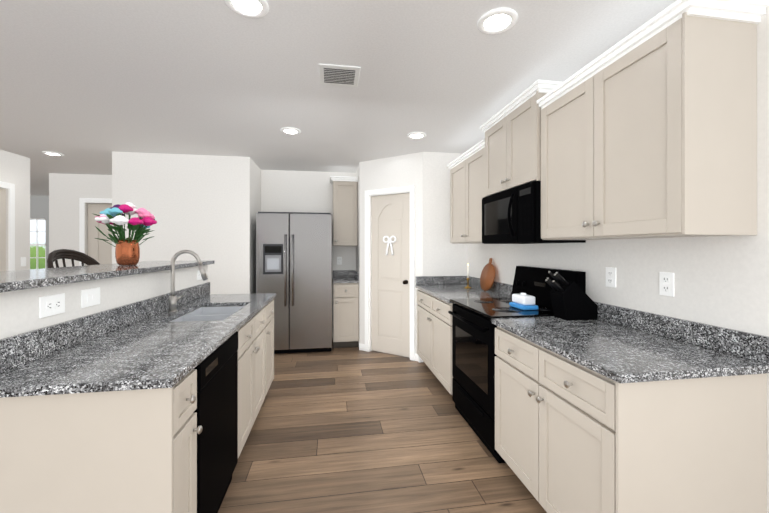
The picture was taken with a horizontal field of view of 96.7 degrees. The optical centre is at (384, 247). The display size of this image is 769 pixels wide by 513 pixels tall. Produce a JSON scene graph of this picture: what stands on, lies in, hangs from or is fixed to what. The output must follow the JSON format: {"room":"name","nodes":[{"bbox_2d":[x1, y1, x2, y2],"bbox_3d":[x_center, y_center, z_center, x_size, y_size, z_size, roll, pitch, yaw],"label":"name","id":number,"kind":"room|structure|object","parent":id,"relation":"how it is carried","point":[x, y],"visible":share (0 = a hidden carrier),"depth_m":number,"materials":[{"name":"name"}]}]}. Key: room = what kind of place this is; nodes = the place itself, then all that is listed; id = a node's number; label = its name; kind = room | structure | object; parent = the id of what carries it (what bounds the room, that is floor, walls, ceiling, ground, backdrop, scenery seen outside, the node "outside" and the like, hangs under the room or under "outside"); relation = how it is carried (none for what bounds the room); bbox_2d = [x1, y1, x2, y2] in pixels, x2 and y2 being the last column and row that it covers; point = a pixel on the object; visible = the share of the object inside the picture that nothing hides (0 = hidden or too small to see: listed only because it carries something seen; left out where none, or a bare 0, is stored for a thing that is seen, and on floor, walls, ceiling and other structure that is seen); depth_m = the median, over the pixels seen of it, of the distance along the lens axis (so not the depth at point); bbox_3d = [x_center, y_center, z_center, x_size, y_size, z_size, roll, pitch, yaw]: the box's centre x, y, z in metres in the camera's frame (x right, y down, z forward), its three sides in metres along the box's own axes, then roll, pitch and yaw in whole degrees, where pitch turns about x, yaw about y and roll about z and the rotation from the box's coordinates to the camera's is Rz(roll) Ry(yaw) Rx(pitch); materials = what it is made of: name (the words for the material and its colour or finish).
{"room":"kitchen","nodes":[
{"label":"kitchen","id":0,"kind":"room"},
{"bbox_2d":[0,149,29,270],"bbox_3d":[-3.981,0.104,0.628,0.120,2.490,7.500,0,0,-9],"label":"wall","id":1,"kind":"structure","parent":0,"point":[15,169],"depth_m":4.19,"materials":[{"name":"paint"}]},
{"bbox_2d":[0,189,5,271],"bbox_3d":[-4.454,0.325,3.620,0.099,2.028,0.820,0,0,-9],"label":"room door","id":2,"kind":"structure","parent":1,"relation":"in","point":[2,229],"depth_m":3.99,"materials":[{"name":"beige paint"}]},
{"bbox_2d":[0,181,14,270],"bbox_3d":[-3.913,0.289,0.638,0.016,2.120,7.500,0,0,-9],"label":"door frame","id":3,"kind":"structure","parent":1,"relation":"attached to","point":[10,187],"depth_m":4.07,"materials":[{"name":"white wood"}]},
{"bbox_2d":[21,257,25,265],"bbox_3d":[-4.481,0.171,4.244,0.011,0.116,0.072,0,0,-9],"label":"light switch","id":4,"kind":"object","parent":1,"relation":"attached to","point":[23,261],"visible":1,"depth_m":4.24,"materials":[{"name":"white plastic"}]},
{"bbox_2d":[30,195,48,267],"bbox_3d":[-7.670,0.107,7.449,5.000,2.490,0.120,0,0,-9],"label":"wall","id":5,"kind":"structure","parent":0,"point":[39,206],"depth_m":7.42,"materials":[{"name":"grey paint"}]},
{"bbox_2d":[30,218,45,268],"bbox_3d":[-7.795,-0.073,7.435,0.850,1.150,0.070,0,0,-9],"label":"window","id":6,"kind":"structure","parent":5,"relation":"in","point":[37,243],"depth_m":7.48,"materials":[{"name":"white"}]},
{"bbox_2d":[49,173,111,267],"bbox_3d":[-3.433,0.106,5.532,3.420,2.490,0.120,0,0,-9],"label":"wall","id":7,"kind":"structure","parent":0,"point":[67,192],"depth_m":5.25,"materials":[{"name":"paint"}]},
{"bbox_2d":[79,198,111,265],"bbox_3d":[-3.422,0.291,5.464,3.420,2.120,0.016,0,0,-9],"label":"door frame","id":8,"kind":"structure","parent":7,"relation":"attached to","point":[82,201],"depth_m":5.27,"materials":[{"name":"white wood"}]},
{"bbox_2d":[88,204,111,263],"bbox_3d":[-4.233,0.325,5.371,0.790,2.028,0.099,0,0,-9],"label":"hall door","id":9,"kind":"structure","parent":7,"relation":"in","point":[100,251],"depth_m":5.35,"materials":[{"name":"beige paint"}]},
{"bbox_2d":[0,265,207,338],"bbox_3d":[-1.558,0.752,2.123,0.130,1.196,2.195,0,0,-9],"label":"wall","id":10,"kind":"structure","parent":0,"point":[19,311],"depth_m":1.59,"materials":[{"name":"paint"}]},
{"bbox_2d":[39,293,64,317],"bbox_3d":[-1.378,0.238,1.420,0.008,0.084,0.128,0,0,-9],"label":"outlet","id":11,"kind":"object","parent":10,"relation":"attached to","point":[50,305],"visible":1,"depth_m":1.41,"materials":[{"name":"white plastic"}]},
{"bbox_2d":[81,287,99,307],"bbox_3d":[-1.412,0.238,1.647,0.011,0.084,0.128,0,0,-9],"label":"switch","id":12,"kind":"object","parent":10,"relation":"attached to","point":[90,297],"visible":1,"depth_m":1.64,"materials":[{"name":"white plastic"}]},
{"bbox_2d":[0,282,209,373],"bbox_3d":[-1.484,0.376,2.144,0.020,0.114,2.175,0,0,-9],"label":"backsplash","id":13,"kind":"structure","parent":10,"relation":"attached to","point":[15,350],"depth_m":1.50,"materials":[{"name":"grey stone"}]},
{"bbox_2d":[0,260,214,292],"bbox_3d":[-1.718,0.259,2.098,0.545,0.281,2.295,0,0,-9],"label":"bar","id":14,"kind":"object","parent":10,"relation":"on","point":[16,280],"visible":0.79,"depth_m":1.66,"materials":[{"name":"grey stone"}]},
{"bbox_2d":[92,202,156,264],"bbox_3d":[-1.762,-0.099,2.344,0.358,0.432,0.352,0,0,-9],"label":"flower bouquet","id":15,"kind":"object","parent":14,"relation":"on","point":[127,251],"visible":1,"depth_m":2.29,"materials":[{"name":"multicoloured plant"}]},
{"bbox_2d":[197,270,201,279],"bbox_3d":[-1.628,0.238,3.021,0.008,0.084,0.128,0,0,-9],"label":"outlet","id":16,"kind":"object","parent":10,"relation":"attached to","point":[199,277],"visible":0.62,"depth_m":2.98,"materials":[{"name":"white plastic"}]},
{"bbox_2d":[112,152,260,293],"bbox_3d":[-2.507,0.106,4.502,1.550,2.490,0.700,0,0,-9],"label":"wall","id":17,"kind":"structure","parent":0,"point":[205,207],"depth_m":4.19,"materials":[{"name":"paint"}]},
{"bbox_2d":[261,170,355,337],"bbox_3d":[-1.183,0.106,5.125,1.500,2.490,0.120,0,0,-9],"label":"wall","id":18,"kind":"structure","parent":0,"point":[295,191],"depth_m":5.07,"materials":[{"name":"paint"}]},
{"bbox_2d":[337,257,341,264],"bbox_3d":[-0.677,0.191,5.139,0.072,0.116,0.008,0,0,-9],"label":"outlet","id":19,"kind":"object","parent":18,"relation":"attached to","point":[339,260],"visible":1,"depth_m":5.14,"materials":[{"name":"white plastic"}]},
{"bbox_2d":[330,176,357,245],"bbox_3d":[-0.596,-0.514,4.957,0.388,0.970,0.390,0,0,-9],"label":"upper cabinet","id":20,"kind":"object","parent":18,"relation":"attached to","point":[345,210],"visible":1,"depth_m":4.82,"materials":[{"name":"paint"}]},
{"bbox_2d":[0,0,676,195],"bbox_3d":[-3.430,-1.180,2.992,12.000,0.080,12.000,0,0,-9],"label":"ceiling","id":21,"kind":"structure","parent":0,"point":[88,86],"depth_m":2.23,"materials":[{"name":"paint"}]},
{"bbox_2d":[42,151,63,155],"bbox_3d":[-3.991,-1.132,4.119,0.196,0.013,0.196,0,0,-9],"label":"recessed light","id":22,"kind":"object","parent":21,"relation":"in","point":[51,153],"visible":0.98,"depth_m":4.09,"materials":[{"name":"white plastic"}]},
{"bbox_2d":[224,0,268,17],"bbox_3d":[-0.639,-1.133,1.587,0.196,0.013,0.196,0,0,-9],"label":"recessed light","id":23,"kind":"object","parent":21,"relation":"in","point":[253,8],"visible":1,"depth_m":1.61,"materials":[{"name":"white plastic"}]},
{"bbox_2d":[280,127,300,134],"bbox_3d":[-0.909,-1.132,3.316,0.196,0.013,0.196,0,0,-9],"label":"recessed light","id":24,"kind":"object","parent":21,"relation":"in","point":[290,130],"visible":1,"depth_m":3.29,"materials":[{"name":"white plastic"}]},
{"bbox_2d":[319,64,360,86],"bbox_3d":[-0.298,-1.135,2.258,0.260,0.008,0.260,0,0,-9],"label":"ceiling vent","id":25,"kind":"object","parent":21,"relation":"in","point":[337,75],"visible":1,"depth_m":2.24,"materials":[{"name":"white metal"}]},
{"bbox_2d":[407,132,425,138],"bbox_3d":[0.325,-1.132,3.448,0.196,0.013,0.196,0,0,-9],"label":"recessed light","id":26,"kind":"object","parent":21,"relation":"in","point":[416,135],"visible":0.98,"depth_m":3.44,"materials":[{"name":"white plastic"}]},
{"bbox_2d":[477,8,517,33],"bbox_3d":[0.566,-1.133,1.715,0.196,0.013,0.196,0,0,-9],"label":"recessed light","id":27,"kind":"object","parent":21,"relation":"in","point":[497,20],"visible":0.98,"depth_m":1.70,"materials":[{"name":"white plastic"}]},
{"bbox_2d":[356,162,359,342],"bbox_3d":[-0.341,0.106,4.918,0.100,2.490,0.750,0,0,-9],"label":"wall","id":28,"kind":"structure","parent":0,"point":[358,246],"depth_m":4.54,"materials":[{"name":"paint"}]},
{"bbox_2d":[218,338,546,512],"bbox_3d":[-3.430,1.380,2.991,12.000,0.060,12.000,0,0,-9],"label":"floor","id":29,"kind":"structure","parent":0,"point":[347,430],"depth_m":2.29,"materials":[{"name":"brown wood"}]},
{"bbox_2d":[47,249,99,267],"bbox_3d":[-2.503,0.680,2.923,0.523,1.344,0.512,0,0,-9],"label":"bar stool","id":30,"kind":"object","parent":29,"relation":"on","point":[64,254],"visible":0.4,"depth_m":2.95,"materials":[{"name":"black wood"}]},
{"bbox_2d":[0,298,273,512],"bbox_3d":[-1.173,0.908,2.167,0.640,0.883,2.125,0,0,-9],"label":"kitchen island","id":31,"kind":"object","parent":29,"relation":"on","point":[152,405],"depth_m":1.15,"materials":[{"name":"paint"}]},
{"bbox_2d":[0,294,275,397],"bbox_3d":[-1.182,0.450,2.167,0.623,0.031,2.184,0,0,-9],"label":"island countertop","id":32,"kind":"structure","parent":31,"relation":"on","point":[150,353],"depth_m":1.34,"materials":[{"name":"grey stone"}]},
{"bbox_2d":[164,250,207,313],"bbox_3d":[-1.360,0.224,2.398,0.257,0.421,0.148,0,0,-9],"label":"faucet","id":33,"kind":"object","parent":32,"relation":"on","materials":[{"name":"silver metal"}]},
{"bbox_2d":[168,310,239,321],"bbox_3d":[-1.181,0.562,2.201,0.366,0.217,0.340,0,0,-9],"label":"sink","id":34,"kind":"object","parent":32,"relation":"in","point":[227,313],"depth_m":2.36,"materials":[{"name":"silver metal"}]},
{"bbox_2d":[184,302,251,313],"bbox_3d":[-1.236,0.562,2.553,0.366,0.217,0.340,0,0,-9],"label":"sink","id":35,"kind":"object","parent":32,"relation":"in","point":[239,305],"depth_m":2.70,"materials":[{"name":"silver metal"}]},
{"bbox_2d":[193,331,237,512],"bbox_3d":[-1.079,0.909,1.649,0.566,0.858,0.596,0,0,-9],"label":"dishwasher","id":36,"kind":"object","parent":31,"relation":"in","point":[217,374],"depth_m":1.63,"materials":[{"name":"black metal"}]},
{"bbox_2d":[256,212,331,353],"bbox_3d":[-1.190,0.442,4.654,0.940,1.794,0.747,0,0,-9],"label":"refrigerator","id":37,"kind":"object","parent":29,"relation":"on","point":[294,261],"visible":0.96,"depth_m":4.35,"materials":[{"name":"grey metal"}]},
{"bbox_2d":[333,283,358,347],"bbox_3d":[-0.555,0.909,4.831,0.346,0.883,0.649,0,0,-9],"label":"base cabinet","id":38,"kind":"object","parent":29,"relation":"on","point":[345,315],"visible":0.98,"depth_m":4.55,"materials":[{"name":"paint"}]},
{"bbox_2d":[333,270,358,282],"bbox_3d":[-0.556,0.401,4.842,0.346,0.131,0.628,0,0,-9],"label":"countertop","id":39,"kind":"structure","parent":38,"relation":"on","point":[345,276],"depth_m":5.04,"materials":[{"name":"stone"}]},
{"bbox_2d":[417,289,454,395],"bbox_3d":[0.782,0.909,3.498,0.638,0.884,1.174,0,0,-9],"label":"base cabinet","id":40,"kind":"object","parent":29,"relation":"on","point":[434,322],"depth_m":3.29,"materials":[{"name":"paint"}]},
{"bbox_2d":[448,266,585,462],"bbox_3d":[0.908,0.747,2.537,0.685,1.183,0.756,0,0,-9],"label":"range","id":41,"kind":"object","parent":29,"relation":"on","point":[473,361],"visible":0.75,"depth_m":2.44,"materials":[{"name":"black metal"}]},
{"bbox_2d":[509,293,537,309],"bbox_3d":[0.982,0.370,2.417,0.116,0.106,0.190,0,0,-9],"label":"butter dish","id":42,"kind":"object","parent":41,"relation":"on","point":[523,301],"visible":1,"depth_m":2.34,"materials":[{"name":"blue"}]},
{"bbox_2d":[495,326,766,512],"bbox_3d":[1.063,0.908,1.705,0.638,0.884,0.928,0,0,-9],"label":"base cabinet","id":43,"kind":"object","parent":29,"relation":"on","point":[572,436],"depth_m":1.28,"materials":[{"name":"paint"}]},
{"bbox_2d":[415,276,768,383],"bbox_3d":[0.907,0.401,2.649,0.653,0.131,2.891,0,0,-9],"label":"countertop","id":44,"kind":"structure","parent":43,"relation":"on","point":[619,344],"depth_m":1.52,"materials":[{"name":"stone"}]},
{"bbox_2d":[464,264,471,287],"bbox_3d":[0.909,0.303,3.721,0.084,0.263,0.084,0,0,-9],"label":"candle holder","id":45,"kind":"object","parent":44,"relation":"on","point":[468,278],"visible":1,"depth_m":3.71,"materials":[{"name":"white wax"}]},
{"bbox_2d":[480,258,494,290],"bbox_3d":[1.046,0.268,3.459,0.084,0.330,0.280,0,0,-9],"label":"round board","id":46,"kind":"object","parent":44,"relation":"on","point":[487,277],"visible":1,"depth_m":3.44,"materials":[{"name":"brown wood"}]},
{"bbox_2d":[545,271,596,319],"bbox_3d":[1.138,0.289,2.113,0.296,0.290,0.120,0,0,-9],"label":"knife block","id":47,"kind":"object","parent":44,"relation":"on","point":[571,300],"visible":1,"depth_m":2.06,"materials":[{"name":"black painted wood"},{"name":"black plastic"}]},
{"bbox_2d":[360,152,422,353],"bbox_3d":[0.088,0.106,4.334,0.928,2.490,0.100,0,0,32],"label":"wall","id":48,"kind":"structure","parent":0,"point":[397,171],"depth_m":4.25,"materials":[{"name":"paint"}]},
{"bbox_2d":[359,185,417,360],"bbox_3d":[0.083,0.301,4.328,0.928,2.100,0.116,0,0,32],"label":"door frame","id":49,"kind":"structure","parent":48,"relation":"attached to","point":[366,346],"depth_m":4.34,"materials":[{"name":"white wood"}]},
{"bbox_2d":[371,193,409,357],"bbox_3d":[0.064,0.332,4.308,0.580,2.013,0.099,0,0,32],"label":"pantry door","id":50,"kind":"structure","parent":48,"relation":"in","point":[390,298],"depth_m":4.32,"materials":[{"name":"beige paint"}]},
{"bbox_2d":[383,236,395,254],"bbox_3d":[0.064,-0.031,4.307,0.197,0.247,0.028,0,0,32],"label":"bow","id":51,"kind":"object","parent":50,"relation":"hanging from","point":[389,240],"visible":1,"depth_m":4.30,"materials":[{"name":"white"}]},
{"bbox_2d":[423,152,467,361],"bbox_3d":[0.723,0.106,4.138,0.560,2.490,0.100,0,0,-9],"label":"wall","id":52,"kind":"structure","parent":0,"point":[443,255],"depth_m":4.08,"materials":[{"name":"paint"}]},
{"bbox_2d":[468,6,768,512],"bbox_3d":[1.405,0.105,1.977,0.120,2.490,8.500,0,0,-9],"label":"wall","id":53,"kind":"structure","parent":0,"point":[721,281],"depth_m":1.57,"materials":[{"name":"paint"}]},
{"bbox_2d":[447,140,482,243],"bbox_3d":[0.957,-0.481,3.381,0.328,0.863,0.888,0,0,-9],"label":"upper cabinet","id":54,"kind":"object","parent":53,"relation":"attached to","point":[466,173],"depth_m":3.31,"materials":[{"name":"paint"}]},
{"bbox_2d":[483,80,558,197],"bbox_3d":[1.077,-0.728,2.564,0.343,0.600,0.756,0,0,-9],"label":"upper cabinet","id":55,"kind":"object","parent":53,"relation":"attached to","point":[511,141],"depth_m":2.44,"materials":[{"name":"paint"}]},
{"bbox_2d":[482,181,585,243],"bbox_3d":[1.039,-0.230,2.558,0.420,0.390,0.756,0,0,-9],"label":"microwave","id":56,"kind":"object","parent":55,"relation":"attached to","point":[511,216],"visible":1,"depth_m":2.37,"materials":[{"name":"black"}]},
{"bbox_2d":[606,267,615,287],"bbox_3d":[1.334,0.173,2.017,0.008,0.116,0.072,0,0,-9],"label":"electrical outlet","id":57,"kind":"object","parent":53,"relation":"attached to","point":[610,276],"visible":1,"depth_m":2.01,"materials":[{"name":"white plastic"}]},
{"bbox_2d":[539,0,762,239],"bbox_3d":[1.213,-0.481,1.744,0.328,0.863,0.898,0,0,-9],"label":"upper cabinet","id":58,"kind":"object","parent":53,"relation":"attached to","point":[647,129],"depth_m":1.37,"materials":[{"name":"paint"}]},
{"bbox_2d":[659,272,673,296],"bbox_3d":[1.387,0.178,1.681,0.008,0.116,0.072,0,0,-9],"label":"electrical outlet","id":59,"kind":"object","parent":53,"relation":"attached to","point":[666,283],"visible":1,"depth_m":1.68,"materials":[{"name":"white plastic"}]}
]}

